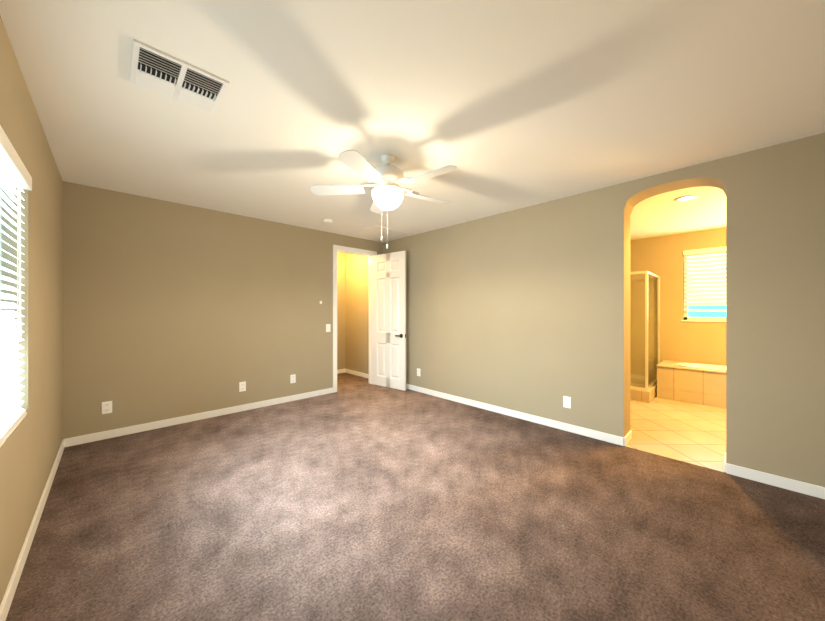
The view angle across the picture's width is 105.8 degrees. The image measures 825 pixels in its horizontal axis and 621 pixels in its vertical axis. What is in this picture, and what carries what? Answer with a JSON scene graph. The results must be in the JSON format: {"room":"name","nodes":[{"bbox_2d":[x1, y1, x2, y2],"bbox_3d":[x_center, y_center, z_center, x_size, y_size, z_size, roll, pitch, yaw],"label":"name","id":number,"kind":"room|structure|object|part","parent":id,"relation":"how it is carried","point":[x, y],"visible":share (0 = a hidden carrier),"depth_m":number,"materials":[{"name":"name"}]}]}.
{"room":"empty bedroom","nodes":[
{"label":"empty bedroom","id":0,"kind":"room"},
{"bbox_2d":[0,16,62,603],"bbox_3d":[-1.528,0.035,1.006,0.160,2.440,4.990,0,0,-44],"label":"wall","id":1,"kind":"structure","parent":0,"point":[29,447],"depth_m":1.74,"materials":[{"name":"beige paint"}]},
{"bbox_2d":[0,412,26,446],"bbox_3d":[-1.573,0.549,1.073,0.128,0.013,1.528,0,0,-44],"label":"window sill","id":2,"kind":"structure","parent":1,"relation":"attached to","point":[11,431],"depth_m":1.42,"materials":[{"name":"white wood"}]},
{"bbox_2d":[0,125,31,442],"bbox_3d":[-1.576,-0.080,1.070,0.169,1.270,1.530,0,0,-44],"label":"window","id":3,"kind":"structure","parent":1,"relation":"in","point":[8,374],"depth_m":1.47,"materials":[{"name":"white plastic"}]},
{"bbox_3d":[-1.548,-0.086,1.098,0.089,1.255,1.522,0,0,-44],"label":"left window blind rails","id":4,"kind":"part","parent":3,"relation":"part of","materials":[{"name":"white plastic"}]},
{"bbox_2d":[0,438,67,620],"bbox_3d":[-1.518,1.216,1.120,0.013,0.078,4.840,0,0,-44],"label":"baseboard","id":5,"kind":"structure","parent":1,"relation":"attached to","point":[7,599],"depth_m":1.60,"materials":[{"name":"white wood"}]},
{"bbox_2d":[63,181,382,438],"bbox_3d":[-1.957,0.035,4.143,3.900,2.440,0.120,0,0,-44],"label":"wall","id":6,"kind":"structure","parent":0,"point":[172,310],"depth_m":3.48,"materials":[{"name":"beige paint"}]},
{"bbox_2d":[102,401,111,413],"bbox_3d":[-2.991,0.950,3.054,0.074,0.118,0.009,0,0,-44],"label":"electrical outlet","id":7,"kind":"object","parent":6,"relation":"attached to","point":[106,407],"visible":1,"depth_m":3.05,"materials":[{"name":"white plastic"}]},
{"bbox_2d":[68,388,332,446],"bbox_3d":[-2.196,1.216,3.820,2.728,0.078,0.013,0,0,-44],"label":"baseboard","id":8,"kind":"structure","parent":6,"relation":"attached to","point":[77,440],"depth_m":3.48,"materials":[{"name":"white wood"}]},
{"bbox_2d":[239,381,245,391],"bbox_3d":[-2.121,0.950,3.895,0.074,0.118,0.009,0,0,-44],"label":"electrical outlet","id":9,"kind":"object","parent":6,"relation":"attached to","point":[242,386],"visible":1,"depth_m":3.89,"materials":[{"name":"white plastic"}]},
{"bbox_2d":[290,374,295,382],"bbox_3d":[-1.661,0.950,4.340,0.074,0.118,0.009,0,0,-44],"label":"electrical outlet","id":10,"kind":"object","parent":6,"relation":"attached to","point":[293,378],"visible":1,"depth_m":4.34,"materials":[{"name":"white plastic"}]},
{"bbox_2d":[326,324,330,331],"bbox_3d":[-1.271,0.265,4.714,0.074,0.118,0.012,0,0,-44],"label":"switch plate","id":11,"kind":"object","parent":6,"relation":"attached to","point":[328,327],"visible":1,"depth_m":4.71,"materials":[{"name":"white plastic"}]},
{"bbox_2d":[333,245,376,392],"bbox_3d":[-0.961,0.124,5.105,0.834,2.262,0.152,0,0,-44],"label":"door frame","id":12,"kind":"structure","parent":6,"relation":"attached to","point":[353,251],"depth_m":4.99,"materials":[{"name":"white wood"}]},
{"bbox_2d":[373,251,405,390],"bbox_3d":[-0.386,0.158,5.060,0.706,2.170,0.139,0,0,38],"label":"door","id":13,"kind":"structure","parent":6,"relation":"in","point":[389,320],"depth_m":5.03,"materials":[{"name":"white wood"}]},
{"bbox_3d":[-0.170,0.395,4.892,0.160,0.066,0.139,0,0,38],"label":"knob","id":14,"kind":"part","parent":13,"relation":"part of","materials":[{"name":"brown metal"}]},
{"bbox_2d":[337,252,344,369],"bbox_3d":[-1.841,0.035,5.952,1.220,2.440,0.120,0,0,-44],"label":"wall","id":15,"kind":"structure","parent":0,"point":[340,310],"depth_m":6.24,"materials":[{"name":"beige paint"}]},
{"bbox_2d":[0,0,824,242],"bbox_3d":[0.681,-1.245,3.591,6.930,0.120,7.020,0,0,-44],"label":"ceiling","id":16,"kind":"structure","parent":0,"point":[503,106],"depth_m":1.74,"materials":[{"name":"paint"}]},
{"bbox_2d":[130,39,228,113],"bbox_3d":[-1.202,-1.176,1.612,0.370,0.018,0.350,0,0,-44],"label":"ceiling vent","id":17,"kind":"object","parent":16,"relation":"in","point":[153,69],"visible":1,"depth_m":1.59,"materials":[{"name":"white metal"}]},
{"bbox_2d":[322,219,332,223],"bbox_3d":[-1.110,-1.165,4.086,0.136,0.037,0.136,0,0,-44],"label":"smoke detector","id":18,"kind":"object","parent":16,"relation":"attached to","point":[328,221],"visible":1,"depth_m":4.04,"materials":[{"name":"white plastic"}]},
{"bbox_2d":[348,225,409,240],"bbox_3d":[-0.517,-1.183,4.797,0.680,0.004,0.660,0,0,-44],"label":"ceiling hatch","id":19,"kind":"object","parent":16,"relation":"attached to","point":[373,231],"visible":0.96,"depth_m":4.79,"materials":[{"name":"white paint"}]},
{"bbox_2d":[310,149,456,248],"bbox_3d":[-0.156,-0.820,2.406,1.152,0.729,1.141,0,0,-44],"label":"fan","id":20,"kind":"object","parent":16,"relation":"hanging from","point":[388,179],"visible":1,"depth_m":2.33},
{"bbox_3d":[-0.198,-0.689,2.353,0.119,0.468,0.104,0,0,-44],"label":"chain","id":21,"kind":"part","parent":20,"relation":"part of","materials":[{"name":"white metal"}]},
{"bbox_3d":[-0.191,-0.849,2.415,0.248,0.141,0.248,0,0,-44],"label":"globe","id":22,"kind":"part","parent":20,"relation":"part of","materials":[{"name":"white glass"}]},
{"bbox_3d":[-0.191,-1.048,2.415,0.252,0.273,0.252,0,0,-44],"label":"motor","id":23,"kind":"part","parent":20,"relation":"part of","materials":[{"name":"white metal"}]},
{"bbox_2d":[674,195,698,201],"bbox_3d":[2.886,-1.180,3.288,0.194,0.010,0.194,0,0,-44],"label":"recessed light","id":24,"kind":"object","parent":16,"relation":"in","point":[694,196],"depth_m":3.29,"materials":[{"name":"white"}]},
{"bbox_3d":[2.886,-1.181,3.288,0.124,0.001,0.124,0,0,-44],"label":"recessed ceiling light lens","id":25,"kind":"part","parent":24,"relation":"part of","materials":[{"name":"white glass"}]},
{"bbox_2d":[6,373,824,620],"bbox_3d":[-0.648,1.305,2.787,3.900,0.100,6.330,0,0,-44],"label":"floor","id":26,"kind":"structure","parent":0,"point":[356,498],"depth_m":1.80,"materials":[{"name":"brown carpet"}]},
{"bbox_2d":[345,133,824,486],"bbox_3d":[0.848,0.035,4.232,0.260,2.440,6.330,0,0,-44],"label":"wall","id":27,"kind":"structure","parent":0,"point":[525,310],"depth_m":3.02,"materials":[{"name":"beige paint"}]},
{"bbox_2d":[344,369,368,378],"bbox_3d":[-0.976,1.216,5.925,0.013,0.078,1.080,0,0,-44],"label":"baseboard","id":28,"kind":"structure","parent":27,"relation":"attached to","point":[364,375],"depth_m":6.02,"materials":[{"name":"white wood"}]},
{"bbox_2d":[417,368,420,375],"bbox_3d":[0.095,0.955,4.818,0.009,0.118,0.074,0,0,-44],"label":"electrical outlet","id":29,"kind":"object","parent":27,"relation":"attached to","point":[418,372],"visible":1,"depth_m":4.82,"materials":[{"name":"white plastic"}]},
{"bbox_2d":[406,384,627,445],"bbox_3d":[0.724,1.216,4.165,0.016,0.078,3.573,0,0,-44],"label":"baseboard","id":30,"kind":"structure","parent":27,"relation":"attached to","point":[623,441],"depth_m":3.51,"materials":[{"name":"white wood"}]},
{"bbox_2d":[563,396,570,408],"bbox_3d":[1.609,0.955,3.250,0.009,0.118,0.074,0,0,-44],"label":"electrical outlet","id":31,"kind":"object","parent":27,"relation":"attached to","point":[566,402],"visible":1,"depth_m":3.25,"materials":[{"name":"white plastic"}]},
{"bbox_2d":[628,430,631,440],"bbox_3d":[1.538,1.216,3.713,0.016,0.078,1.793,0,0,-44],"label":"baseboard","id":32,"kind":"structure","parent":27,"relation":"attached to","point":[630,432],"depth_m":3.02,"materials":[{"name":"white wood"}]},
{"bbox_2d":[724,461,824,498],"bbox_3d":[2.615,1.216,2.208,0.016,0.078,0.583,0,0,-44],"label":"baseboard","id":33,"kind":"structure","parent":27,"relation":"attached to","point":[746,473],"depth_m":2.22,"materials":[{"name":"white wood"}]},
{"bbox_2d":[626,395,725,471],"bbox_3d":[3.133,1.305,3.860,3.030,0.100,4.000,0,0,-44],"label":"floor","id":34,"kind":"structure","parent":0,"point":[692,433],"depth_m":3.24,"materials":[{"name":"beige tile"}]},
{"bbox_2d":[630,271,659,402],"bbox_3d":[3.005,0.355,5.201,1.048,1.800,1.688,0,0,-44],"label":"shower enclosure","id":35,"kind":"object","parent":34,"relation":"on","point":[646,392],"visible":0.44,"depth_m":4.37,"materials":[{"name":"glass"}]},
{"bbox_2d":[657,360,725,407],"bbox_3d":[4.472,1.017,3.965,0.653,0.476,2.088,0,0,-44],"label":"tub deck","id":36,"kind":"object","parent":34,"relation":"on","point":[698,383],"visible":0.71,"depth_m":4.25,"materials":[{"name":"tile"}]},
{"bbox_2d":[630,227,725,384],"bbox_3d":[4.169,0.035,4.860,0.150,2.440,4.000,0,0,-44],"label":"wall","id":37,"kind":"structure","parent":0,"point":[662,257],"depth_m":4.89,"materials":[{"name":"beige paint"}]},
{"bbox_2d":[681,246,725,321],"bbox_3d":[4.540,-0.375,4.461,0.170,1.080,1.050,0,0,-44],"label":"window","id":38,"kind":"structure","parent":37,"relation":"in","point":[698,279],"depth_m":4.64,"materials":[{"name":"white plastic"}]},
{"label":"outside","id":39,"kind":"structure","parent":0,"visible":0},
{"bbox_2d":[688,253,725,316],"bbox_3d":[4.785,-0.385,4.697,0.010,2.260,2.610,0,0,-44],"label":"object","id":40,"kind":"object","parent":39,"point":[698,313],"depth_m":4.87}
]}

